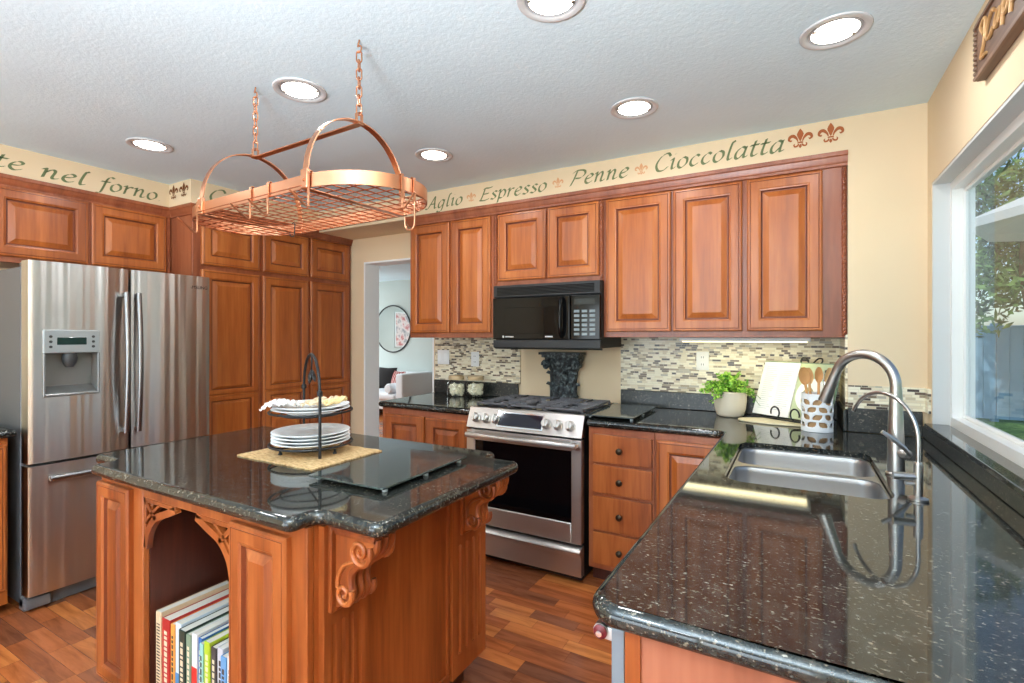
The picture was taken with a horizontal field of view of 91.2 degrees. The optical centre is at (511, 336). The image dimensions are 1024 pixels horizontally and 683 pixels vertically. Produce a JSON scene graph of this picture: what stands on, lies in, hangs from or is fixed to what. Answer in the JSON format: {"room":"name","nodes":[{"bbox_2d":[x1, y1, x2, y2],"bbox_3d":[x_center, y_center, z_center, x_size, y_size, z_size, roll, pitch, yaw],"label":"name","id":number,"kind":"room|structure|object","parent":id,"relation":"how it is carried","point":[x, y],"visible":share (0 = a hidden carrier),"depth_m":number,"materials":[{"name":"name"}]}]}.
{"room":"kitchen","nodes":[
{"label":"kitchen","id":0,"kind":"room"},
{"bbox_2d":[0,409,611,682],"bbox_3d":[-2.635,1.405,4.016,9.860,0.060,10.500,0,0,29],"label":"floor","id":1,"kind":"structure","parent":0,"point":[540,624],"depth_m":2.29,"materials":[{"name":"brown wood"}]},
{"bbox_2d":[0,438,7,605],"bbox_3d":[-2.992,0.913,2.388,0.800,0.824,0.652,0,0,29],"label":"base cabinet","id":2,"kind":"object","parent":1,"relation":"on","point":[3,442],"visible":0.95,"depth_m":2.46,"materials":[{"name":"brown wood"}]},
{"bbox_2d":[0,260,208,611],"bbox_3d":[-2.483,0.499,3.027,0.867,1.752,0.882,0,0,29],"label":"refrigerator","id":3,"kind":"object","parent":1,"relation":"on","point":[95,361],"visible":0.9,"depth_m":2.64,"materials":[{"name":"grey metal"}]},
{"bbox_2d":[170,215,349,435],"bbox_3d":[-2.095,0.237,4.168,0.640,2.275,1.395,0,0,29],"label":"pantry cabinet","id":4,"kind":"object","parent":1,"relation":"on","point":[275,301],"visible":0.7,"depth_m":3.87,"materials":[{"name":"brown wood"}]},
{"bbox_2d":[0,173,352,245],"bbox_3d":[-2.169,-0.866,3.667,0.298,0.071,2.350,0,0,29],"label":"trim","id":5,"kind":"structure","parent":4,"relation":"attached to","point":[6,180],"depth_m":3.25,"materials":[{"name":"brown wood"}]},
{"bbox_2d":[91,426,517,682],"bbox_3d":[-0.798,0.917,1.903,1.507,0.915,0.897,0,0,29],"label":"kitchen island","id":6,"kind":"object","parent":1,"relation":"on","point":[329,581],"visible":0.98,"depth_m":1.63,"materials":[{"name":"brown wood"}]},
{"bbox_2d":[156,580,228,682],"bbox_3d":[-1.144,1.089,1.815,0.032,0.300,0.249,0,0,29],"label":"book","id":7,"kind":"object","parent":6,"relation":"on","point":[160,613],"visible":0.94,"depth_m":1.74,"materials":[{"name":"beige paper"}]},
{"bbox_2d":[157,623,159,682],"bbox_3d":[-1.205,1.101,1.707,0.020,0.246,0.001,0,0,29],"label":"print","id":8,"kind":"object","parent":7,"relation":"attached to","point":[158,624],"depth_m":1.71,"materials":[{"name":"grey paper"}]},
{"bbox_2d":[162,588,228,682],"bbox_3d":[-1.108,1.097,1.796,0.045,0.284,0.245,0,0,29],"label":"book","id":9,"kind":"object","parent":6,"relation":"on","point":[167,620],"visible":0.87,"depth_m":1.70,"materials":[{"name":"red paper"}]},
{"bbox_2d":[164,631,166,682],"bbox_3d":[-1.168,1.081,1.689,0.018,0.172,0.001,0,0,29],"label":"print","id":10,"kind":"object","parent":9,"relation":"attached to","point":[165,632],"depth_m":1.69,"materials":[{"name":"beige"}]},
{"bbox_2d":[171,597,228,682],"bbox_3d":[-1.076,1.101,1.778,0.023,0.276,0.241,0,0,29],"label":"book","id":11,"kind":"object","parent":6,"relation":"on","point":[173,625],"visible":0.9,"depth_m":1.67,"materials":[{"name":"orange paper"}]},
{"bbox_2d":[175,598,228,682],"bbox_3d":[-1.049,1.096,1.764,0.034,0.286,0.237,0,0,29],"label":"book","id":12,"kind":"object","parent":6,"relation":"on","point":[196,616],"visible":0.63,"depth_m":1.70,"materials":[{"name":"white paper"}]},
{"bbox_2d":[179,605,228,682],"bbox_3d":[-1.022,1.100,1.736,0.036,0.278,0.233,0,0,29],"label":"book","id":13,"kind":"object","parent":6,"relation":"on","point":[183,631],"visible":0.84,"depth_m":1.64,"materials":[{"name":"grey paper"}]},
{"bbox_2d":[200,638,208,682],"bbox_3d":[-0.923,1.105,1.683,0.018,0.268,0.237,0,0,29],"label":"book","id":14,"kind":"object","parent":6,"relation":"on","point":[201,643],"visible":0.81,"depth_m":1.58,"materials":[{"name":"teal paper"}]},
{"bbox_2d":[186,613,228,682],"bbox_3d":[-0.987,1.103,1.730,0.025,0.272,0.249,0,0,29],"label":"book","id":15,"kind":"object","parent":6,"relation":"on","point":[188,635],"visible":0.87,"depth_m":1.62,"materials":[{"name":"grey paper"}]},
{"bbox_2d":[191,615,228,682],"bbox_3d":[-0.961,1.098,1.716,0.029,0.282,0.245,0,0,29],"label":"book","id":16,"kind":"object","parent":6,"relation":"on","point":[202,631],"visible":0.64,"depth_m":1.61,"materials":[{"name":"white paper"}]},
{"bbox_2d":[198,622,228,682],"bbox_3d":[-0.937,1.102,1.703,0.020,0.274,0.241,0,0,29],"label":"book","id":17,"kind":"object","parent":6,"relation":"on","point":[225,626],"visible":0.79,"depth_m":1.61,"materials":[{"name":"blue paper"}]},
{"bbox_2d":[204,628,228,682],"bbox_3d":[-0.900,1.099,1.671,0.029,0.280,0.233,0,0,29],"label":"book","id":18,"kind":"object","parent":6,"relation":"on","point":[217,638],"visible":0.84,"depth_m":1.57,"materials":[{"name":"green paper"}]},
{"bbox_2d":[211,637,228,682],"bbox_3d":[-0.868,1.104,1.665,0.027,0.270,0.249,0,0,29],"label":"book","id":19,"kind":"object","parent":6,"relation":"on","point":[214,649],"visible":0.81,"depth_m":1.56,"materials":[{"name":"grey paper"}]},
{"bbox_2d":[218,641,228,682],"bbox_3d":[-0.840,1.101,1.651,0.029,0.276,0.245,0,0,29],"label":"book","id":20,"kind":"object","parent":6,"relation":"on","point":[223,648],"visible":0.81,"depth_m":1.55,"materials":[{"name":"paper"}]},
{"bbox_2d":[221,651,228,682],"bbox_3d":[-0.819,1.107,1.626,0.027,0.264,0.241,0,0,29],"label":"book","id":21,"kind":"object","parent":6,"relation":"on","point":[224,656],"visible":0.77,"depth_m":1.52,"materials":[{"name":"blue paper"}]},
{"bbox_2d":[237,443,381,470],"bbox_3d":[-0.787,0.457,1.961,0.436,0.005,0.336,0,0,29],"label":"placemat","id":22,"kind":"object","parent":6,"relation":"on","point":[308,460],"visible":0.75,"depth_m":1.89,"materials":[{"name":"beige wicker"}]},
{"bbox_2d":[267,353,352,458],"bbox_3d":[-0.791,0.260,1.975,0.314,0.388,0.334,0,0,-32],"label":"plate stand","id":23,"kind":"object","parent":22,"relation":"on","point":[311,375],"visible":0.76,"depth_m":1.87,"materials":[{"name":"black metal"}]},
{"bbox_2d":[270,436,349,448],"bbox_3d":[-0.791,0.415,1.975,0.292,0.022,0.292,0,0,29],"label":"dinner plate","id":24,"kind":"object","parent":23,"relation":"on","point":[348,437],"visible":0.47,"depth_m":1.90,"materials":[{"name":"white ceramic"}]},
{"bbox_2d":[270,433,349,445],"bbox_3d":[-0.791,0.402,1.975,0.292,0.022,0.292,0,0,29],"label":"dinner plate","id":25,"kind":"object","parent":24,"relation":"on","point":[347,434],"visible":0.41,"depth_m":1.89,"materials":[{"name":"white ceramic"}]},
{"bbox_2d":[270,429,349,442],"bbox_3d":[-0.791,0.390,1.975,0.292,0.022,0.292,0,0,29],"label":"dinner plate","id":26,"kind":"object","parent":25,"relation":"on","point":[347,431],"visible":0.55,"depth_m":1.90,"materials":[{"name":"white ceramic"}]},
{"bbox_2d":[270,423,349,438],"bbox_3d":[-0.791,0.377,1.975,0.292,0.022,0.292,0,0,29],"label":"dinner plate","id":27,"kind":"object","parent":26,"relation":"on","point":[300,431],"visible":0.98,"depth_m":2.01,"materials":[{"name":"white ceramic"}]},
{"bbox_2d":[270,404,349,414],"bbox_3d":[-0.791,0.289,1.975,0.292,0.022,0.292,0,0,29],"label":"dinner plate","id":28,"kind":"object","parent":23,"relation":"on","point":[347,405],"visible":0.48,"depth_m":1.89,"materials":[{"name":"white ceramic"}]},
{"bbox_2d":[271,399,349,411],"bbox_3d":[-0.791,0.276,1.975,0.288,0.022,0.288,0,0,29],"label":"dinner plate","id":29,"kind":"object","parent":28,"relation":"on","point":[306,408],"visible":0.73,"depth_m":1.95,"materials":[{"name":"white ceramic"}]},
{"bbox_2d":[259,398,304,411],"bbox_3d":[-0.870,0.257,1.920,0.115,0.040,0.182,0,0,0],"label":"lace cloth","id":30,"kind":"object","parent":29,"relation":"on","point":[283,401],"visible":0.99,"depth_m":1.87,"materials":[{"name":"white fabric"}]},
{"bbox_2d":[309,447,466,491],"bbox_3d":[-0.407,0.450,1.721,0.313,0.019,0.449,0,0,28],"label":"cutting board","id":31,"kind":"object","parent":6,"relation":"on","point":[383,471],"visible":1,"depth_m":1.67,"materials":[{"name":"clear glass"}]},
{"bbox_2d":[379,371,431,408],"bbox_3d":[-2.574,1.005,9.244,2.200,0.740,0.880,0,0,29],"label":"sofa","id":32,"kind":"object","parent":1,"relation":"on","point":[410,383],"visible":0.2,"depth_m":8.56,"materials":[{"name":"white fabric"}]},
{"bbox_2d":[379,388,395,399],"bbox_3d":[-2.220,1.035,8.917,0.933,0.120,0.660,0,0,29],"label":"seat cushion","id":33,"kind":"object","parent":32,"relation":"on","point":[383,395],"depth_m":8.53,"materials":[{"name":"white fabric"}]},
{"bbox_2d":[379,367,396,387],"bbox_3d":[-2.285,0.763,9.126,0.400,0.384,0.177,0,0,23],"label":"pillow","id":34,"kind":"object","parent":32,"relation":"on","point":[385,374],"visible":0.68,"depth_m":9.07,"materials":[{"name":"black fabric"}]},
{"bbox_2d":[383,407,469,447],"bbox_3d":[-0.443,0.939,3.651,0.745,0.872,0.660,0,0,29],"label":"base cabinet","id":35,"kind":"object","parent":1,"relation":"on","point":[446,429],"visible":0.29,"depth_m":3.35,"materials":[{"name":"brown wood"}]},
{"bbox_2d":[379,379,518,414],"bbox_3d":[-0.450,0.427,3.655,0.790,0.145,0.676,0,0,29],"label":"countertop","id":36,"kind":"structure","parent":35,"relation":"on","point":[439,400],"depth_m":3.70,"materials":[{"name":"black stone"}]},
{"bbox_2d":[448,375,465,396],"bbox_3d":[-0.426,0.380,3.842,0.140,0.159,0.140,0,0,29],"label":"storage jar","id":37,"kind":"object","parent":36,"relation":"on","point":[455,389],"visible":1,"depth_m":3.80,"materials":[{"name":"clear glass"}]},
{"bbox_2d":[466,375,483,397],"bbox_3d":[-0.275,0.380,3.791,0.140,0.159,0.140,0,0,29],"label":"storage jar","id":38,"kind":"object","parent":36,"relation":"on","point":[474,389],"visible":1,"depth_m":3.75,"materials":[{"name":"clear glass"}]},
{"bbox_2d":[465,394,617,579],"bbox_3d":[0.195,0.894,3.200,0.765,0.961,0.726,0,0,29],"label":"range","id":39,"kind":"object","parent":1,"relation":"on","point":[541,519],"visible":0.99,"depth_m":2.90,"materials":[{"name":"silver metal"}]},
{"bbox_2d":[471,397,617,418],"bbox_3d":[0.222,0.455,3.249,0.765,0.031,0.615,0,0,29],"label":"cooktop","id":40,"kind":"object","parent":39,"relation":"in","point":[502,408],"depth_m":3.05,"materials":[{"name":"black"}]},
{"bbox_2d":[538,352,585,397],"bbox_3d":[0.347,0.276,3.503,0.319,0.326,0.104,0,0,29],"label":"carved capital","id":41,"kind":"object","parent":39,"relation":"on","point":[564,367],"visible":0.99,"depth_m":3.47,"materials":[{"name":"black stone"}]},
{"bbox_2d":[589,426,654,579],"bbox_3d":[0.735,0.939,2.972,0.365,0.872,0.682,0,0,29],"label":"base cabinet","id":42,"kind":"object","parent":1,"relation":"on","point":[621,462],"visible":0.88,"depth_m":2.71,"materials":[{"name":"brown wood"}]},
{"bbox_2d":[655,432,719,517],"bbox_3d":[1.062,0.939,2.800,0.370,0.872,0.660,0,0,29],"label":"base cabinet","id":43,"kind":"object","parent":1,"relation":"on","point":[677,456],"visible":0.27,"depth_m":2.56,"materials":[{"name":"brown wood"}]},
{"bbox_2d":[625,632,795,682],"bbox_3d":[0.960,0.939,1.457,0.806,0.872,1.798,0,0,29],"label":"base cabinet","id":44,"kind":"object","parent":1,"relation":"on","point":[646,660],"visible":0.12,"depth_m":0.82,"materials":[{"name":"brown wood"}]},
{"bbox_2d":[593,619,624,682],"bbox_3d":[0.544,0.891,0.991,0.599,0.768,0.585,0,0,29],"label":"dishwasher","id":45,"kind":"object","parent":44,"relation":"in","point":[601,630],"visible":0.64,"depth_m":0.87,"materials":[{"name":"silver metal"}]},
{"bbox_2d":[587,389,1023,682],"bbox_3d":[0.713,0.422,1.698,1.600,0.155,2.938,0,0,29],"label":"countertop","id":46,"kind":"structure","parent":44,"relation":"on","point":[795,585],"depth_m":1.01,"materials":[{"name":"black stone"}]},
{"bbox_2d":[586,404,655,420],"bbox_3d":[0.661,0.450,2.985,0.273,0.019,0.523,0,0,29],"label":"cutting board","id":47,"kind":"object","parent":46,"relation":"on","point":[623,411],"visible":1,"depth_m":2.93,"materials":[{"name":"clear glass"}]},
{"bbox_2d":[699,371,760,416],"bbox_3d":[1.256,0.329,2.875,0.340,0.262,0.263,0,0,-3],"label":"potted plant","id":48,"kind":"object","parent":46,"relation":"on","point":[730,399],"visible":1,"depth_m":2.83,"materials":[{"name":"green plant"}]},
{"bbox_2d":[738,417,803,426],"bbox_3d":[1.429,0.455,2.650,0.430,0.010,0.190,0,0,29],"label":"board","id":49,"kind":"object","parent":46,"relation":"on","point":[759,420],"visible":0.58,"depth_m":2.64,"materials":[{"name":"beige wood"}]},
{"bbox_2d":[751,357,823,423],"bbox_3d":[1.504,0.282,2.699,0.216,0.335,0.347,0,0,-28],"label":"book stand","id":50,"kind":"object","parent":49,"relation":"on","point":[802,358],"visible":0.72,"depth_m":2.66,"materials":[{"name":"black metal"}]},
{"bbox_2d":[752,361,840,419],"bbox_3d":[1.515,0.289,2.690,0.140,0.294,0.428,0,0,-28],"label":"cookbook","id":51,"kind":"object","parent":50,"relation":"on","point":[780,386],"visible":0.63,"depth_m":2.73,"materials":[{"name":"white paper"}]},
{"bbox_2d":[788,363,836,419],"bbox_3d":[1.561,0.290,2.592,0.132,0.285,0.200,0,0,-28],"label":"picture","id":52,"kind":"object","parent":51,"relation":"attached to","point":[795,387],"depth_m":2.66,"materials":[{"name":"white"}]},
{"bbox_2d":[728,448,890,498],"bbox_3d":[1.038,0.579,1.791,0.452,0.192,0.667,0,0,29],"label":"sink","id":53,"kind":"object","parent":46,"relation":"in","point":[840,475],"visible":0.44,"depth_m":1.85,"materials":[{"name":"silver metal"}]},
{"bbox_2d":[801,392,833,432],"bbox_3d":[1.487,0.368,2.443,0.138,0.182,0.138,0,0,-19],"label":"utensil crock","id":54,"kind":"object","parent":46,"relation":"on","point":[817,417],"visible":0.88,"depth_m":2.40,"materials":[{"name":"white ceramic"}]},
{"bbox_2d":[799,367,809,399],"bbox_3d":[1.435,0.301,2.450,0.068,0.299,0.014,0,0,10],"label":"wooden spoon","id":55,"kind":"object","parent":54,"relation":"in","point":[804,375],"visible":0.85,"depth_m":2.45,"materials":[{"name":"brown wood"}]},
{"bbox_2d":[799,367,809,384],"bbox_3d":[1.429,0.194,2.454,0.057,0.087,0.009,0,0,0],"label":"bowl","id":56,"kind":"object","parent":55,"relation":"on","point":[804,375],"depth_m":2.45,"materials":[{"name":"brown wood"}]},
{"bbox_2d":[818,349,912,475],"bbox_3d":[1.235,0.253,1.766,0.105,0.413,0.314,0,0,-10],"label":"faucet","id":57,"kind":"object","parent":46,"relation":"on","point":[897,452],"visible":0.98,"depth_m":1.66,"materials":[{"name":"silver metal"}]},
{"bbox_2d":[852,391,928,502],"bbox_3d":[1.105,0.313,1.507,0.079,0.292,0.262,0,0,-10],"label":"filter faucet","id":58,"kind":"object","parent":46,"relation":"on","point":[916,476],"visible":1,"depth_m":1.40,"materials":[{"name":"silver metal"}]},
{"bbox_2d":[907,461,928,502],"bbox_3d":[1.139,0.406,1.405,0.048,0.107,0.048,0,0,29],"label":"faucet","id":59,"kind":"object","parent":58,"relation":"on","point":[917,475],"depth_m":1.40,"materials":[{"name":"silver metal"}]},
{"bbox_2d":[379,280,431,371],"bbox_3d":[-1.084,0.155,9.056,7.600,2.440,0.200,0,0,29],"label":"wall","id":60,"kind":"structure","parent":0,"point":[416,356],"depth_m":9.49,"materials":[{"name":"paint"}]},
{"bbox_2d":[379,305,409,352],"bbox_3d":[-2.288,-0.140,9.608,0.916,0.916,0.025,0,0,29],"label":"round mirror","id":61,"kind":"object","parent":60,"relation":"attached to","point":[394,322],"visible":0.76,"depth_m":9.60,"materials":[{"name":"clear mirror"}]},
{"bbox_2d":[0,117,847,239],"bbox_3d":[-0.846,-0.976,2.546,4.422,0.178,3.000,0,0,29],"label":"wall","id":62,"kind":"structure","parent":0,"point":[34,162],"depth_m":3.08,"materials":[{"name":"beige paint"}]},
{"bbox_2d":[41,168,89,184],"bbox_3d":[-2.688,-0.976,3.024,0.001,0.098,0.240,0,0,29],"label":"lettering","id":63,"kind":"object","parent":62,"relation":"attached to","point":[46,170],"depth_m":3.02,"materials":[{"name":"green paint"}]},
{"bbox_2d":[97,177,159,200],"bbox_3d":[-2.529,-0.963,3.306,0.001,0.124,0.377,0,0,29],"label":"lettering","id":64,"kind":"object","parent":62,"relation":"attached to","point":[107,179],"depth_m":3.29,"materials":[{"name":"green paint"}]},
{"bbox_2d":[479,182,546,201],"bbox_3d":[-0.003,-0.966,3.354,0.524,0.120,0.001,0,0,29],"label":"lettering","id":65,"kind":"object","parent":62,"relation":"attached to","point":[545,183],"depth_m":3.36,"materials":[{"name":"green"}]},
{"bbox_2d":[569,167,628,186],"bbox_3d":[0.527,-0.987,3.055,0.383,0.097,0.001,0,0,29],"label":"lettering","id":66,"kind":"object","parent":62,"relation":"attached to","point":[627,168],"depth_m":3.06,"materials":[{"name":"green paint"}]},
{"bbox_2d":[406,150,847,226],"bbox_3d":[0.499,-0.866,3.275,2.798,0.071,0.386,0,0,29],"label":"trim","id":67,"kind":"structure","parent":62,"relation":"attached to","point":[835,159],"depth_m":2.89,"materials":[{"name":"brown wood"}]},
{"bbox_2d":[655,138,784,171],"bbox_3d":[1.110,-0.995,2.725,0.656,0.107,0.001,0,0,29],"label":"lettering","id":68,"kind":"object","parent":62,"relation":"attached to","point":[780,141],"depth_m":2.69,"materials":[{"name":"green paint"}]},
{"bbox_2d":[788,129,812,147],"bbox_3d":[1.455,-0.999,2.530,0.111,0.100,0.001,0,0,29],"label":"fleur stencil","id":69,"kind":"object","parent":62,"relation":"attached to","point":[800,133],"visible":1,"depth_m":2.53,"materials":[{"name":"brown paint"}]},
{"bbox_2d":[818,123,843,142],"bbox_3d":[1.568,-1.001,2.466,0.111,0.100,0.001,0,0,29],"label":"fleur stencil","id":70,"kind":"object","parent":62,"relation":"attached to","point":[830,128],"visible":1,"depth_m":2.47,"materials":[{"name":"brown paint"}]},
{"bbox_2d":[0,0,984,281],"bbox_3d":[-2.635,-1.105,4.016,9.860,0.080,10.500,0,0,29],"label":"ceiling","id":71,"kind":"structure","parent":0,"point":[508,93],"depth_m":2.06,"materials":[{"name":"paint"}]},
{"bbox_2d":[125,137,173,152],"bbox_3d":[-2.017,-1.061,2.791,0.220,0.008,0.220,0,0,29],"label":"recessed light","id":72,"kind":"object","parent":71,"relation":"in","point":[145,144],"visible":1,"depth_m":2.79,"materials":[{"name":"grey metal"}]},
{"bbox_2d":[133,140,165,149],"bbox_3d":[-2.017,-1.063,2.791,0.146,0.002,0.146,0,0,16],"label":"diffuser","id":73,"kind":"object","parent":72,"relation":"attached to","point":[140,144],"depth_m":2.79,"materials":[{"name":"white plastic"}]},
{"bbox_2d":[272,77,326,102],"bbox_3d":[-0.917,-1.061,2.168,0.220,0.008,0.220,0,0,29],"label":"recessed light","id":74,"kind":"object","parent":71,"relation":"in","point":[292,88],"visible":1,"depth_m":2.16,"materials":[{"name":"grey"}]},
{"bbox_2d":[282,82,317,98],"bbox_3d":[-0.917,-1.063,2.168,0.145,0.002,0.145,0,0,-2],"label":"diffuser","id":75,"kind":"object","parent":74,"relation":"attached to","point":[292,90],"depth_m":2.17,"materials":[{"name":"white plastic"}]},
{"bbox_2d":[192,40,426,235],"bbox_3d":[-0.824,-0.770,1.973,1.161,0.590,0.474,0,0,32],"label":"pot rack","id":76,"kind":"object","parent":71,"relation":"hanging from","point":[353,178],"visible":1,"depth_m":1.86,"materials":[{"name":"orange metal"}]},
{"bbox_2d":[287,170,312,206],"bbox_3d":[-0.665,-0.471,1.575,0.010,0.120,0.088,0,0,32],"label":"hook","id":77,"kind":"object","parent":76,"relation":"attached to","point":[309,171],"visible":1,"depth_m":1.60,"materials":[{"name":"orange metal"}]},
{"bbox_2d":[415,148,452,161],"bbox_3d":[-0.458,-1.061,2.945,0.220,0.008,0.220,0,0,29],"label":"recessed light","id":78,"kind":"object","parent":71,"relation":"in","point":[427,154],"visible":1,"depth_m":2.94,"materials":[{"name":"grey"}]},
{"bbox_2d":[421,151,445,159],"bbox_3d":[-0.458,-1.063,2.945,0.145,0.002,0.145,0,0,43],"label":"diffuser","id":79,"kind":"object","parent":78,"relation":"attached to","point":[425,155],"depth_m":2.94,"materials":[{"name":"white plastic"}]},
{"bbox_2d":[516,0,585,22],"bbox_3d":[0.124,-1.061,1.584,0.220,0.008,0.220,0,0,29],"label":"recessed light","id":80,"kind":"object","parent":71,"relation":"in","point":[548,11],"visible":1,"depth_m":1.62,"materials":[{"name":"grey"}]},
{"bbox_2d":[528,0,572,14],"bbox_3d":[0.124,-1.063,1.584,0.145,0.002,0.145,0,0,-2],"label":"diffuser","id":81,"kind":"object","parent":80,"relation":"attached to","point":[535,7],"depth_m":1.62,"materials":[{"name":"white plastic"}]},
{"bbox_2d":[610,97,658,118],"bbox_3d":[0.570,-1.061,2.338,0.220,0.008,0.220,0,0,29],"label":"recessed light","id":82,"kind":"object","parent":71,"relation":"in","point":[635,107],"visible":1,"depth_m":2.33,"materials":[{"name":"grey metal"}]},
{"bbox_2d":[618,101,649,115],"bbox_3d":[0.570,-1.063,2.338,0.145,0.002,0.145,0,0,-2],"label":"diffuser","id":83,"kind":"object","parent":82,"relation":"attached to","point":[630,108],"depth_m":2.34,"materials":[{"name":"white plastic"}]},
{"bbox_2d":[799,11,873,49],"bbox_3d":[1.127,-1.061,1.748,0.220,0.008,0.220,0,0,29],"label":"recessed light","id":84,"kind":"object","parent":71,"relation":"in","point":[836,30],"visible":1,"depth_m":1.74,"materials":[{"name":"grey"}]},
{"bbox_2d":[811,19,860,43],"bbox_3d":[1.127,-1.063,1.748,0.145,0.002,0.145,0,0,-29],"label":"diffuser","id":85,"kind":"object","parent":84,"relation":"attached to","point":[836,31],"depth_m":1.75,"materials":[{"name":"white plastic"}]},
{"bbox_2d":[350,233,837,434],"bbox_3d":[0.082,0.155,3.842,4.960,2.440,0.170,0,0,29],"label":"wall","id":86,"kind":"structure","parent":0,"point":[599,377],"depth_m":4.33,"materials":[{"name":"beige paint"}]},
{"bbox_2d":[364,258,433,436],"bbox_3d":[-0.954,0.352,4.429,0.800,2.045,0.177,0,0,29],"label":"door frame","id":87,"kind":"structure","parent":86,"relation":"in","point":[371,269],"depth_m":4.60,"materials":[{"name":"white"}]},
{"bbox_2d":[438,350,448,363],"bbox_3d":[-0.561,0.170,4.088,0.118,0.116,0.010,0,0,29],"label":"wall plate","id":88,"kind":"object","parent":86,"relation":"attached to","point":[443,355],"visible":1,"depth_m":4.08,"materials":[{"name":"white paint"}]},
{"bbox_2d":[410,215,493,337],"bbox_3d":[-0.373,-0.437,3.760,0.746,0.896,0.350,0,0,29],"label":"upper cabinet","id":89,"kind":"object","parent":86,"relation":"attached to","point":[452,262],"visible":0.88,"depth_m":3.59,"materials":[{"name":"brown wood"}]},
{"bbox_2d":[494,200,603,285],"bbox_3d":[0.294,-0.614,3.383,0.782,0.542,0.350,0,0,29],"label":"upper cabinet","id":90,"kind":"object","parent":86,"relation":"attached to","point":[565,243],"visible":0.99,"depth_m":3.21,"materials":[{"name":"brown wood"}]},
{"bbox_2d":[493,280,620,349],"bbox_3d":[0.290,-0.126,3.338,0.749,0.422,0.478,0,0,29],"label":"microwave","id":91,"kind":"object","parent":90,"relation":"attached to","point":[558,315],"visible":1,"depth_m":3.15,"materials":[{"name":"black"}]},
{"bbox_2d":[435,334,930,413],"bbox_3d":[0.735,0.172,3.340,3.145,0.365,0.405,0,0,38],"label":"backsplash","id":92,"kind":"structure","parent":86,"relation":"attached to","point":[668,364],"depth_m":3.16,"materials":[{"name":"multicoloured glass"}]},
{"bbox_2d":[696,351,708,369],"bbox_3d":[1.180,0.153,3.104,0.074,0.116,0.009,0,0,29],"label":"wall plate","id":93,"kind":"object","parent":86,"relation":"attached to","point":[702,358],"visible":1,"depth_m":3.10,"materials":[{"name":"white paint"}]},
{"bbox_2d":[604,166,846,337],"bbox_3d":[1.174,-0.439,2.886,1.236,0.892,0.350,0,0,29],"label":"upper cabinet","id":94,"kind":"object","parent":86,"relation":"attached to","point":[766,257],"visible":0.98,"depth_m":2.68,"materials":[{"name":"brown wood"}]},
{"bbox_2d":[679,337,810,342],"bbox_3d":[1.299,0.021,2.827,0.660,0.027,0.140,0,0,29],"label":"strip light","id":95,"kind":"object","parent":94,"relation":"attached to","point":[683,339],"visible":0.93,"depth_m":2.76,"materials":[{"name":"white paint"}]},
{"bbox_2d":[682,341,806,342],"bbox_3d":[1.299,0.032,2.827,0.630,0.005,0.124,0,0,29],"label":"diffuser","id":96,"kind":"object","parent":95,"relation":"attached to","point":[682,341],"depth_m":2.72,"materials":[{"name":"beige plastic"}]},
{"bbox_2d":[847,103,927,436],"bbox_3d":[1.856,0.155,2.523,0.303,2.440,0.380,0,0,29],"label":"wall","id":97,"kind":"structure","parent":0,"point":[887,168],"depth_m":2.35,"materials":[{"name":"beige paint"}]},
{"bbox_2d":[928,0,1023,423],"bbox_3d":[0.577,0.155,-0.183,0.135,2.440,6.350,0,0,29],"label":"wall","id":98,"kind":"structure","parent":0,"point":[959,107],"depth_m":1.83,"materials":[{"name":"beige paint"}]},
{"bbox_2d":[932,81,1023,424],"bbox_3d":[1.270,-0.143,1.116,0.059,1.067,2.493,0,0,29],"label":"trim","id":99,"kind":"structure","parent":98,"relation":"attached to","point":[1013,106],"depth_m":2.19,"materials":[{"name":"grey paint"}]},
{"bbox_2d":[950,111,1023,467],"bbox_3d":[1.331,-0.138,1.086,0.076,1.055,2.477,0,0,29],"label":"window","id":100,"kind":"structure","parent":98,"relation":"in","point":[1009,141],"depth_m":2.12,"materials":[{"name":"white plastic"}]},
{"bbox_2d":[973,0,1023,81],"bbox_3d":[1.235,-0.895,1.154,0.031,0.176,1.025,0,0,29],"label":"wooden sign","id":101,"kind":"object","parent":98,"relation":"attached to","point":[1001,22],"visible":1,"depth_m":1.45,"materials":[{"name":"brown wood"}]},
{"bbox_3d":[-3.638,0.155,2.200,0.100,2.440,6.350,0,0,29],"label":"wall","id":102,"kind":"structure","parent":0,"visible":0},
{"bbox_2d":[0,186,169,272],"bbox_3d":[-2.787,-0.657,3.212,0.370,0.485,0.940,0,0,29],"label":"upper cabinet","id":103,"kind":"object","parent":102,"relation":"attached to","point":[33,225],"visible":0.86,"depth_m":3.07,"materials":[{"name":"brown wood"}]},
{"label":"outside","id":104,"kind":"structure","parent":0,"visible":0},
{"bbox_2d":[975,418,1023,440],"bbox_3d":[5.583,1.505,-0.284,70.000,0.060,85.000,0,0,29],"label":"lawn","id":105,"kind":"structure","parent":104,"point":[1015,428],"depth_m":8.28,"materials":[{"name":"green plant"}]},
{"bbox_2d":[975,149,1023,337],"bbox_3d":[7.125,-0.843,6.836,3.887,4.654,3.764,0,0,29],"label":"tree","id":106,"kind":"object","parent":105,"relation":"on","point":[989,197],"visible":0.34,"depth_m":6.66,"materials":[{"name":"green plant"}]},
{"bbox_2d":[975,323,1023,421],"bbox_3d":[11.604,0.625,6.811,12.000,1.700,0.140,0,0,29],"label":"fence","id":107,"kind":"object","parent":105,"relation":"on","point":[999,361],"visible":0.2,"depth_m":8.59,"materials":[{"name":"blue"}]},
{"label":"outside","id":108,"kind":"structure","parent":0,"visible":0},
{"bbox_3d":[6.425,1.445,1.307,8.100,0.060,6.600,0,0,29],"label":"patio","id":109,"kind":"object","parent":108,"visible":0},
{"bbox_2d":[975,197,1023,241],"bbox_3d":[5.445,-0.060,4.044,2.494,2.950,2.494,0,0,7],"label":"patio umbrella","id":110,"kind":"object","parent":109,"relation":"on","point":[1005,223],"visible":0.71,"depth_m":5.07,"materials":[{"name":"grey fabric"}]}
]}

